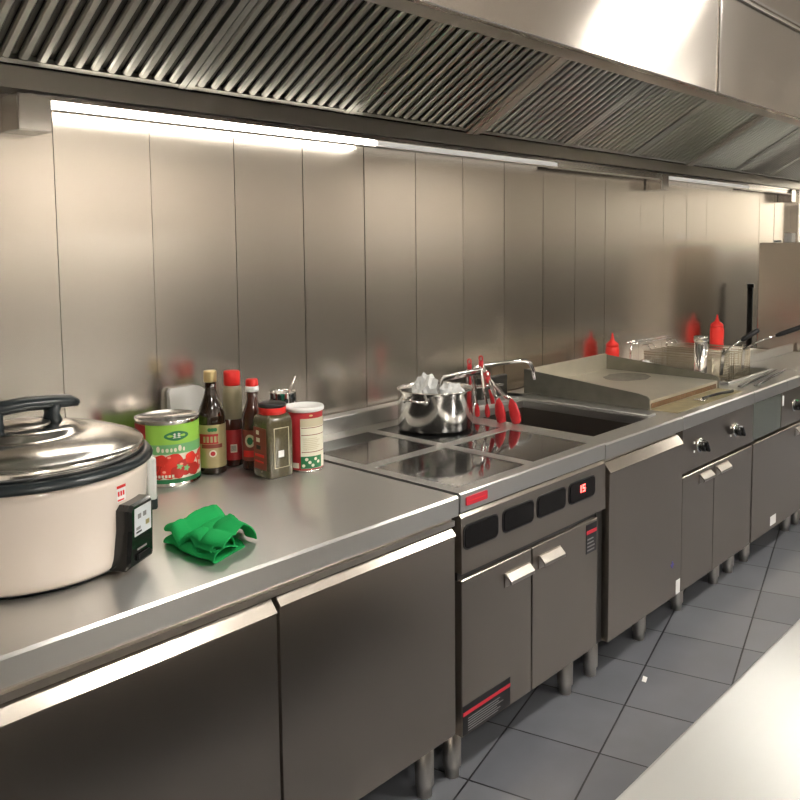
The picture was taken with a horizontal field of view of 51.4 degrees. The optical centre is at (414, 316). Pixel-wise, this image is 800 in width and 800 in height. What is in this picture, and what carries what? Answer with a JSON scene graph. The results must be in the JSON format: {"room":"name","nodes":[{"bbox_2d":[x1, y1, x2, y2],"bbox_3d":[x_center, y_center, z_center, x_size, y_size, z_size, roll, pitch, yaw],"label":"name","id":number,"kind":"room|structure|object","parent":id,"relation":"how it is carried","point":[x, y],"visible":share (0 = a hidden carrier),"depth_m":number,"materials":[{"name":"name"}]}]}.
{"room":"commercial kitchen","nodes":[
{"label":"commercial kitchen","id":0,"kind":"room"},
{"bbox_2d":[0,61,790,427],"bbox_3d":[0.008,-0.123,3.455,0.082,2.750,8.680,4,7,43],"label":"wall","id":1,"kind":"structure","parent":0,"point":[138,260],"depth_m":3.02,"materials":[{"name":"metal"}]},
{"bbox_2d":[790,190,799,241],"bbox_3d":[2.986,-0.417,6.620,0.140,2.750,0.070,4,7,43],"label":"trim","id":2,"kind":"structure","parent":1,"relation":"attached to","point":[795,206],"depth_m":6.53,"materials":[{"name":"metal"}]},
{"bbox_2d":[359,518,799,799],"bbox_3d":[1.976,1.314,2.937,4.660,0.060,10.400,4,7,43],"label":"floor","id":3,"kind":"structure","parent":0,"point":[593,742],"depth_m":2.83,"materials":[{"name":"grey tile"}]},
{"bbox_2d":[0,462,458,799],"bbox_3d":[-0.959,0.975,1.770,0.874,0.865,2.254,4,7,43],"label":"counter cabinet","id":4,"kind":"object","parent":3,"relation":"on","point":[314,660],"visible":0.98,"depth_m":1.82,"materials":[{"name":"silver metal"}]},
{"bbox_2d":[0,394,157,599],"bbox_3d":[-0.838,0.355,1.799,0.524,0.363,0.524,4,7,43],"label":"rice cooker","id":5,"kind":"object","parent":4,"relation":"on","point":[78,496],"visible":1,"depth_m":1.66,"materials":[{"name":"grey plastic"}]},
{"bbox_2d":[117,483,125,501],"bbox_3d":[-0.604,0.363,1.715,0.001,0.032,0.027,1,5,20],"label":"print","id":6,"kind":"object","parent":5,"relation":"on","point":[121,487],"depth_m":1.72,"materials":[{"name":"red plastic"}]},
{"bbox_2d":[137,547,150,560],"bbox_3d":[-0.570,0.501,1.754,0.007,0.014,0.046,1,5,13],"label":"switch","id":7,"kind":"object","parent":5,"relation":"attached to","point":[142,552],"depth_m":1.75,"materials":[{"name":"black plastic"}]},
{"bbox_2d":[146,454,156,499],"bbox_3d":[-0.609,0.369,1.918,0.021,0.100,0.052,-3,5,-27],"label":"collector","id":8,"kind":"object","parent":5,"relation":"on","point":[151,485],"depth_m":1.90,"materials":[{"name":"white plastic"}]},
{"bbox_2d":[134,409,200,487],"bbox_3d":[-0.724,0.385,2.440,0.187,0.192,0.187,4,7,43],"label":"can","id":9,"kind":"object","parent":4,"relation":"on","point":[172,434],"visible":0.73,"depth_m":2.37,"materials":[{"name":"metal"}]},
{"bbox_2d":[156,466,162,479],"bbox_3d":[-0.726,0.439,2.358,0.040,0.049,0.035,4,7,43],"label":"picture","id":10,"kind":"object","parent":9,"relation":"on","point":[159,469],"depth_m":2.35,"materials":[{"name":"red paper"}]},
{"bbox_2d":[155,455,167,466],"bbox_3d":[-0.716,0.409,2.351,0.037,0.034,0.002,-1,5,-5],"label":"picture","id":11,"kind":"object","parent":9,"relation":"on","point":[161,460],"depth_m":2.35},
{"bbox_2d":[160,465,174,478],"bbox_3d":[-0.696,0.441,2.359,0.047,0.043,0.003,-2,5,-17],"label":"picture","id":12,"kind":"object","parent":9,"relation":"on","point":[166,471],"depth_m":2.36},
{"bbox_2d":[165,454,181,466],"bbox_3d":[-0.685,0.413,2.362,0.049,0.045,0.003,-3,5,-25],"label":"picture","id":13,"kind":"object","parent":9,"relation":"on","point":[171,460],"depth_m":2.36},
{"bbox_2d":[171,466,184,477],"bbox_3d":[-0.672,0.443,2.369,0.041,0.038,0.002,-4,6,-33],"label":"picture","id":14,"kind":"object","parent":9,"relation":"on","point":[176,471],"depth_m":2.37,"materials":[{"name":"red paper"}]},
{"bbox_2d":[176,458,190,474],"bbox_3d":[-0.658,0.431,2.383,0.004,0.049,0.053,4,7,43],"label":"picture","id":15,"kind":"object","parent":9,"relation":"attached to","point":[183,465],"depth_m":2.38,"materials":[{"name":"red paper"}]},
{"bbox_2d":[186,451,195,462],"bbox_3d":[-0.644,0.405,2.397,0.002,0.036,0.039,2,6,31],"label":"picture","id":16,"kind":"object","parent":9,"relation":"on","point":[190,455],"depth_m":2.39},
{"bbox_2d":[189,461,197,473],"bbox_3d":[-0.639,0.438,2.407,0.002,0.038,0.042,2,5,25],"label":"picture","id":17,"kind":"object","parent":9,"relation":"on","point":[193,465],"depth_m":2.40,"materials":[{"name":"red paper"}]},
{"bbox_2d":[166,385,204,411],"bbox_3d":[-0.700,0.343,2.619,0.049,0.245,0.142,4,7,43],"label":"pack","id":18,"kind":"object","parent":4,"relation":"on","point":[190,397],"visible":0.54,"depth_m":2.60,"materials":[{"name":"white"}]},
{"bbox_2d":[163,504,256,563],"bbox_3d":[-0.448,0.488,1.919,0.236,0.070,0.205,4,7,43],"label":"cleaning cloth","id":19,"kind":"object","parent":4,"relation":"on","point":[206,533],"visible":1,"depth_m":1.86,"materials":[{"name":"green fabric"}]},
{"bbox_2d":[198,370,226,474],"bbox_3d":[-0.615,0.318,2.517,0.086,0.311,0.086,4,7,43],"label":"sauce bottle","id":20,"kind":"object","parent":4,"relation":"on","point":[212,422],"visible":0.97,"depth_m":2.49,"materials":[{"name":"black glass"}]},
{"bbox_2d":[0,462,458,689],"bbox_3d":[-0.964,0.571,1.738,0.870,0.055,2.254,4,7,43],"label":"countertop","id":21,"kind":"structure","parent":4,"relation":"on","point":[303,523],"depth_m":1.85,"materials":[{"name":"metal"}]},
{"bbox_2d":[222,370,242,465],"bbox_3d":[-0.569,0.317,2.605,0.061,0.297,0.061,4,7,43],"label":"sauce bottle","id":22,"kind":"object","parent":4,"relation":"on","point":[232,391],"visible":0.88,"depth_m":2.58,"materials":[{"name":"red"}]},
{"bbox_2d":[241,378,258,469],"bbox_3d":[-0.498,0.330,2.560,0.070,0.278,0.070,4,7,43],"label":"sauce bottle","id":23,"kind":"object","parent":4,"relation":"on","point":[250,410],"visible":0.78,"depth_m":2.54,"materials":[{"name":"brown glass"}]},
{"bbox_2d":[245,435,253,447],"bbox_3d":[-0.501,0.379,2.534,0.026,0.039,0.019,4,7,43],"label":"picture","id":24,"kind":"object","parent":23,"relation":"on","point":[249,443],"depth_m":2.53,"materials":[{"name":"beige"}]},
{"bbox_2d":[247,437,252,444],"bbox_3d":[-0.501,0.380,2.530,0.019,0.023,0.001,0,5,6],"label":"picture","id":25,"kind":"object","parent":23,"relation":"on","point":[249,439],"depth_m":2.53,"materials":[{"name":"green paper"}]},
{"bbox_2d":[253,400,292,479],"bbox_3d":[-0.423,0.365,2.484,0.092,0.219,0.091,-5,7,-43],"label":"spice jar","id":26,"kind":"object","parent":4,"relation":"on","point":[272,425],"visible":1,"depth_m":2.45,"materials":[{"name":"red plastic"}]},
{"bbox_2d":[269,389,295,403],"bbox_3d":[-0.426,0.349,2.704,0.085,0.214,0.085,4,7,43],"label":"steel cup","id":27,"kind":"object","parent":4,"relation":"on","point":[284,395],"visible":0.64,"depth_m":2.67,"materials":[{"name":"grey metal"}]},
{"bbox_2d":[289,376,295,392],"bbox_3d":[-0.412,0.311,2.708,0.012,0.230,0.072,4,7,43],"label":"spoon","id":28,"kind":"object","parent":27,"relation":"in","point":[294,377],"visible":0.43,"depth_m":2.71,"materials":[{"name":"silver metal"}]},
{"bbox_2d":[286,402,323,472],"bbox_3d":[-0.336,0.370,2.554,0.120,0.197,0.120,4,7,43],"label":"canister","id":29,"kind":"object","parent":4,"relation":"on","point":[307,417],"visible":0.93,"depth_m":2.51,"materials":[{"name":"red"}]},
{"bbox_2d":[303,437,319,449],"bbox_3d":[-0.309,0.384,2.510,0.054,0.035,0.007,-3,6,-30],"label":"print","id":30,"kind":"object","parent":29,"relation":"on","point":[309,443],"depth_m":2.51,"materials":[{"name":"beige paper"}]},
{"bbox_2d":[323,401,604,778],"bbox_3d":[0.081,0.841,2.872,0.892,0.927,0.772,4,7,43],"label":"range","id":31,"kind":"object","parent":3,"relation":"on","point":[527,529],"visible":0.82,"depth_m":2.58,"materials":[{"name":"metal"}]},
{"bbox_2d":[397,381,473,434],"bbox_3d":[0.077,0.338,3.100,0.299,0.151,0.288,-2,5,-14],"label":"stock pot","id":32,"kind":"object","parent":31,"relation":"on","point":[419,413],"visible":0.82,"depth_m":2.98,"materials":[{"name":"metal"}]},
{"bbox_2d":[412,372,437,393],"bbox_3d":[0.038,0.291,3.083,0.102,0.167,0.092,0,5,2],"label":"plastic bag","id":33,"kind":"object","parent":32,"relation":"in","point":[425,384],"visible":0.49,"depth_m":3.05,"materials":[{"name":"white plastic"}]},
{"bbox_2d":[440,382,464,393],"bbox_3d":[0.134,0.294,3.072,0.077,0.108,0.094,4,7,43],"label":"plastic bag","id":34,"kind":"object","parent":32,"relation":"in","point":[450,387],"visible":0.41,"depth_m":3.05,"materials":[{"name":"white plastic"}]},
{"bbox_2d":[439,368,480,393],"bbox_3d":[0.154,0.298,3.208,0.214,0.191,0.067,-1,5,-10],"label":"ladle","id":35,"kind":"object","parent":32,"relation":"in","point":[472,372],"visible":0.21,"depth_m":3.21,"materials":[{"name":"metal"}]},
{"bbox_2d":[468,697,502,730],"bbox_3d":[0.207,1.146,2.407,0.001,0.038,0.165,4,7,43],"label":"print","id":36,"kind":"object","parent":31,"relation":"attached to","point":[492,706],"depth_m":2.40,"materials":[{"name":"grey"}]},
{"bbox_2d":[587,537,594,551],"bbox_3d":[0.594,0.765,2.797,0.001,0.042,0.047,4,7,43],"label":"print","id":37,"kind":"object","parent":31,"relation":"attached to","point":[590,540],"depth_m":2.80,"materials":[{"name":"grey"}]},
{"bbox_2d":[471,359,683,676],"bbox_3d":[0.545,0.729,3.374,0.884,1.057,0.595,4,7,43],"label":"sink","id":38,"kind":"object","parent":3,"relation":"on","point":[642,513],"visible":0.49,"depth_m":3.10,"materials":[{"name":"metal"}]},
{"bbox_2d":[466,359,479,416],"bbox_3d":[0.227,0.283,3.280,0.060,0.233,0.027,0,5,5],"label":"tongs","id":39,"kind":"object","parent":38,"relation":"on","point":[470,379],"visible":0.67,"depth_m":3.28,"materials":[{"name":"metal"}]},
{"bbox_2d":[478,355,497,417],"bbox_3d":[0.296,0.278,3.271,0.113,0.243,0.034,3,6,35],"label":"tongs","id":40,"kind":"object","parent":38,"relation":"on","point":[482,367],"visible":0.73,"depth_m":3.28,"materials":[{"name":"metal"}]},
{"bbox_2d":[485,371,520,423],"bbox_3d":[0.333,0.312,3.174,0.162,0.195,0.040,3,6,37],"label":"tongs","id":41,"kind":"object","parent":38,"relation":"on","point":[514,412],"visible":1,"depth_m":3.17,"materials":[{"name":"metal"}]},
{"bbox_2d":[471,359,536,405],"bbox_3d":[0.359,0.280,3.574,0.178,0.192,0.332,4,7,43],"label":"faucet","id":42,"kind":"object","parent":38,"relation":"on","point":[500,379],"depth_m":3.61,"materials":[{"name":"metal"}]},
{"bbox_2d":[507,354,753,610],"bbox_3d":[1.008,0.722,3.859,0.910,0.980,0.734,4,7,43],"label":"griddle","id":43,"kind":"object","parent":3,"relation":"on","point":[717,432],"visible":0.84,"depth_m":3.63,"materials":[{"name":"metal"}]},
{"bbox_2d":[605,333,618,356],"bbox_3d":[1.062,0.191,4.468,0.074,0.205,0.074,4,7,43],"label":"squeeze bottle","id":44,"kind":"object","parent":43,"relation":"on","point":[612,347],"visible":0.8,"depth_m":4.44,"materials":[{"name":"red plastic"}]},
{"bbox_2d":[507,388,753,429],"bbox_3d":[0.991,0.375,3.843,0.870,0.055,0.734,4,7,43],"label":"countertop","id":45,"kind":"structure","parent":43,"relation":"on","point":[695,416],"depth_m":3.54,"materials":[{"name":"metal"}]},
{"bbox_2d":[693,389,733,400],"bbox_3d":[1.326,0.347,3.688,0.298,0.014,0.052,-5,7,-45],"label":"scraper","id":46,"kind":"object","parent":43,"relation":"on","point":[731,390],"visible":1,"depth_m":3.67,"materials":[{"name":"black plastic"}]},
{"bbox_2d":[616,619,799,799],"bbox_3d":[0.943,1.004,1.235,0.784,0.865,2.250,4,7,43],"label":"prep table","id":47,"kind":"object","parent":3,"relation":"on","point":[745,745],"visible":1,"depth_m":1.12,"materials":[{"name":"metal"}]},
{"bbox_2d":[627,335,799,561],"bbox_3d":[1.523,0.649,4.410,0.908,1.025,0.772,4,7,43],"label":"fryer","id":48,"kind":"object","parent":3,"relation":"on","point":[775,462],"visible":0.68,"depth_m":4.08,"materials":[{"name":"metal"}]},
{"bbox_2d":[642,328,759,381],"bbox_3d":[1.441,0.195,4.260,0.574,0.290,0.216,4,7,43],"label":"basket","id":49,"kind":"object","parent":48,"relation":"in","point":[721,360],"visible":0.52,"depth_m":4.25,"materials":[{"name":"silver metal"}]},
{"bbox_2d":[693,335,708,372],"bbox_3d":[1.389,0.210,4.038,0.069,0.233,0.069,4,7,43],"label":"cylinder","id":50,"kind":"object","parent":48,"relation":"on","point":[700,341],"visible":0.8,"depth_m":4.01,"materials":[{"name":"metal"}]},
{"bbox_2d":[665,325,799,379],"bbox_3d":[1.677,0.175,4.416,0.708,0.301,0.226,4,7,43],"label":"basket","id":51,"kind":"object","parent":48,"relation":"in","point":[739,364],"visible":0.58,"depth_m":4.42,"materials":[{"name":"silver metal"}]},
{"bbox_2d":[737,369,776,386],"bbox_3d":[1.728,0.307,4.170,0.027,0.010,0.661,3,6,37],"label":"skewer","id":52,"kind":"object","parent":48,"relation":"on","point":[768,373],"visible":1,"depth_m":4.11,"materials":[{"name":"metal"}]},
{"bbox_2d":[754,369,785,385],"bbox_3d":[1.792,0.306,4.179,0.027,0.010,0.602,3,6,36],"label":"skewer","id":53,"kind":"object","parent":48,"relation":"on","point":[778,373],"visible":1,"depth_m":4.12,"materials":[{"name":"metal"}]},
{"bbox_2d":[685,344,799,524],"bbox_3d":[2.043,0.649,5.006,0.870,0.915,0.794,4,7,43],"label":"worktable","id":54,"kind":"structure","parent":3,"relation":"on","point":[781,357],"depth_m":4.81,"materials":[{"name":"silver metal"}]},
{"bbox_2d":[709,315,723,346],"bbox_3d":[1.972,0.096,5.426,0.088,0.215,0.088,4,7,43],"label":"squeeze bottle","id":55,"kind":"object","parent":54,"relation":"on","point":[716,328],"visible":0.91,"depth_m":5.39,"materials":[{"name":"red plastic"}]},
{"bbox_2d":[685,347,799,370],"bbox_3d":[2.040,0.270,4.974,0.870,0.055,0.794,4,7,43],"label":"countertop","id":56,"kind":"structure","parent":54,"relation":"on","point":[791,360],"depth_m":4.78,"materials":[{"name":"metal"}]},
{"bbox_2d":[746,284,753,347],"bbox_3d":[2.329,0.404,5.807,0.046,1.263,0.046,4,7,43],"label":"pipe","id":57,"kind":"object","parent":3,"relation":"on","point":[750,287],"visible":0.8,"depth_m":5.76,"materials":[{"name":"black metal"}]},
{"bbox_2d":[757,242,799,351],"bbox_3d":[2.576,0.284,5.520,0.359,1.545,0.670,4,7,43],"label":"cabinet","id":58,"kind":"object","parent":3,"relation":"on","point":[779,263],"visible":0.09,"depth_m":5.27,"materials":[{"name":"metal"}]},
{"bbox_2d":[784,233,795,241],"bbox_3d":[2.479,-0.520,5.494,0.050,0.060,0.070,4,7,43],"label":"box","id":59,"kind":"object","parent":58,"relation":"on","point":[788,237],"visible":0.88,"depth_m":5.47,"materials":[{"name":"white plastic"}]},
{"bbox_3d":[1.952,-1.486,2.700,4.660,0.060,10.400,4,7,43],"label":"ceiling","id":60,"kind":"structure","parent":0,"visible":0},
{"bbox_2d":[0,0,799,189],"bbox_3d":[0.560,-1.067,3.005,1.235,0.793,8.300,4,7,43],"label":"range hood","id":61,"kind":"object","parent":60,"relation":"hanging from","point":[744,55],"visible":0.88,"depth_m":2.46,"materials":[{"name":"metal"}]},
{"bbox_2d":[0,0,248,88],"bbox_3d":[-0.731,-0.777,2.041,0.478,0.287,0.651,4,7,43],"label":"filter","id":62,"kind":"object","parent":61,"relation":"attached to","point":[157,42],"visible":1,"depth_m":2.16,"materials":[{"name":"metal"}]},
{"bbox_2d":[185,0,436,113],"bbox_3d":[-0.287,-0.821,2.519,0.478,0.287,0.651,4,7,43],"label":"filter","id":63,"kind":"object","parent":61,"relation":"attached to","point":[329,55],"visible":0.89,"depth_m":2.53,"materials":[{"name":"metal"}]},
{"bbox_2d":[2,91,668,190],"bbox_3d":[0.189,-0.650,3.474,0.100,0.099,3.632,4,7,43],"label":"hood light","id":64,"kind":"object","parent":61,"relation":"attached to","point":[24,113],"visible":1,"depth_m":2.63,"materials":[{"name":"glowing white light diffuser"},{"name":"steel"}]},
{"bbox_2d":[349,22,551,130],"bbox_3d":[0.157,-0.866,2.997,0.478,0.287,0.651,4,7,43],"label":"filter","id":65,"kind":"object","parent":61,"relation":"attached to","point":[452,76],"visible":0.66,"depth_m":3.00,"materials":[{"name":"metal"}]},
{"bbox_2d":[480,59,645,145],"bbox_3d":[0.657,-0.916,3.536,0.478,0.287,0.651,4,7,43],"label":"filter","id":66,"kind":"object","parent":61,"relation":"attached to","point":[571,98],"visible":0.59,"depth_m":3.54,"materials":[{"name":"metal"}]},
{"bbox_2d":[565,82,708,155],"bbox_3d":[1.101,-0.960,4.014,0.478,0.287,0.651,4,7,43],"label":"filter","id":67,"kind":"object","parent":61,"relation":"attached to","point":[651,110],"visible":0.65,"depth_m":4.02,"materials":[{"name":"metal"}]},
{"bbox_2d":[633,101,757,163],"bbox_3d":[1.545,-1.004,4.492,0.478,0.287,0.651,4,7,43],"label":"filter","id":68,"kind":"object","parent":61,"relation":"attached to","point":[711,122],"visible":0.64,"depth_m":4.50,"materials":[{"name":"metal"}]},
{"bbox_2d":[669,174,795,202],"bbox_3d":[2.152,-0.847,5.588,0.100,0.099,2.088,4,7,43],"label":"hood light","id":69,"kind":"object","parent":61,"relation":"attached to","point":[785,195],"visible":0.88,"depth_m":5.59,"materials":[{"name":"glowing white plastic"},{"name":"steel"}]},
{"bbox_2d":[695,117,799,170],"bbox_3d":[2.034,-1.054,5.020,0.478,0.287,0.619,4,7,43],"label":"filter","id":70,"kind":"object","parent":61,"relation":"attached to","point":[767,132],"visible":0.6,"depth_m":5.04,"materials":[{"name":"metal"}]},
{"bbox_2d":[734,129,799,176],"bbox_3d":[2.457,-1.096,5.475,0.478,0.287,0.619,4,7,43],"label":"filter","id":71,"kind":"object","parent":61,"relation":"attached to","point":[783,153],"visible":0.97,"depth_m":5.50,"materials":[{"name":"metal"}]},
{"bbox_2d":[769,158,799,180],"bbox_3d":[2.879,-1.138,5.930,0.478,0.287,0.619,4,7,43],"label":"filter","id":72,"kind":"object","parent":61,"relation":"attached to","point":[791,171],"visible":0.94,"depth_m":5.96,"materials":[{"name":"metal"}]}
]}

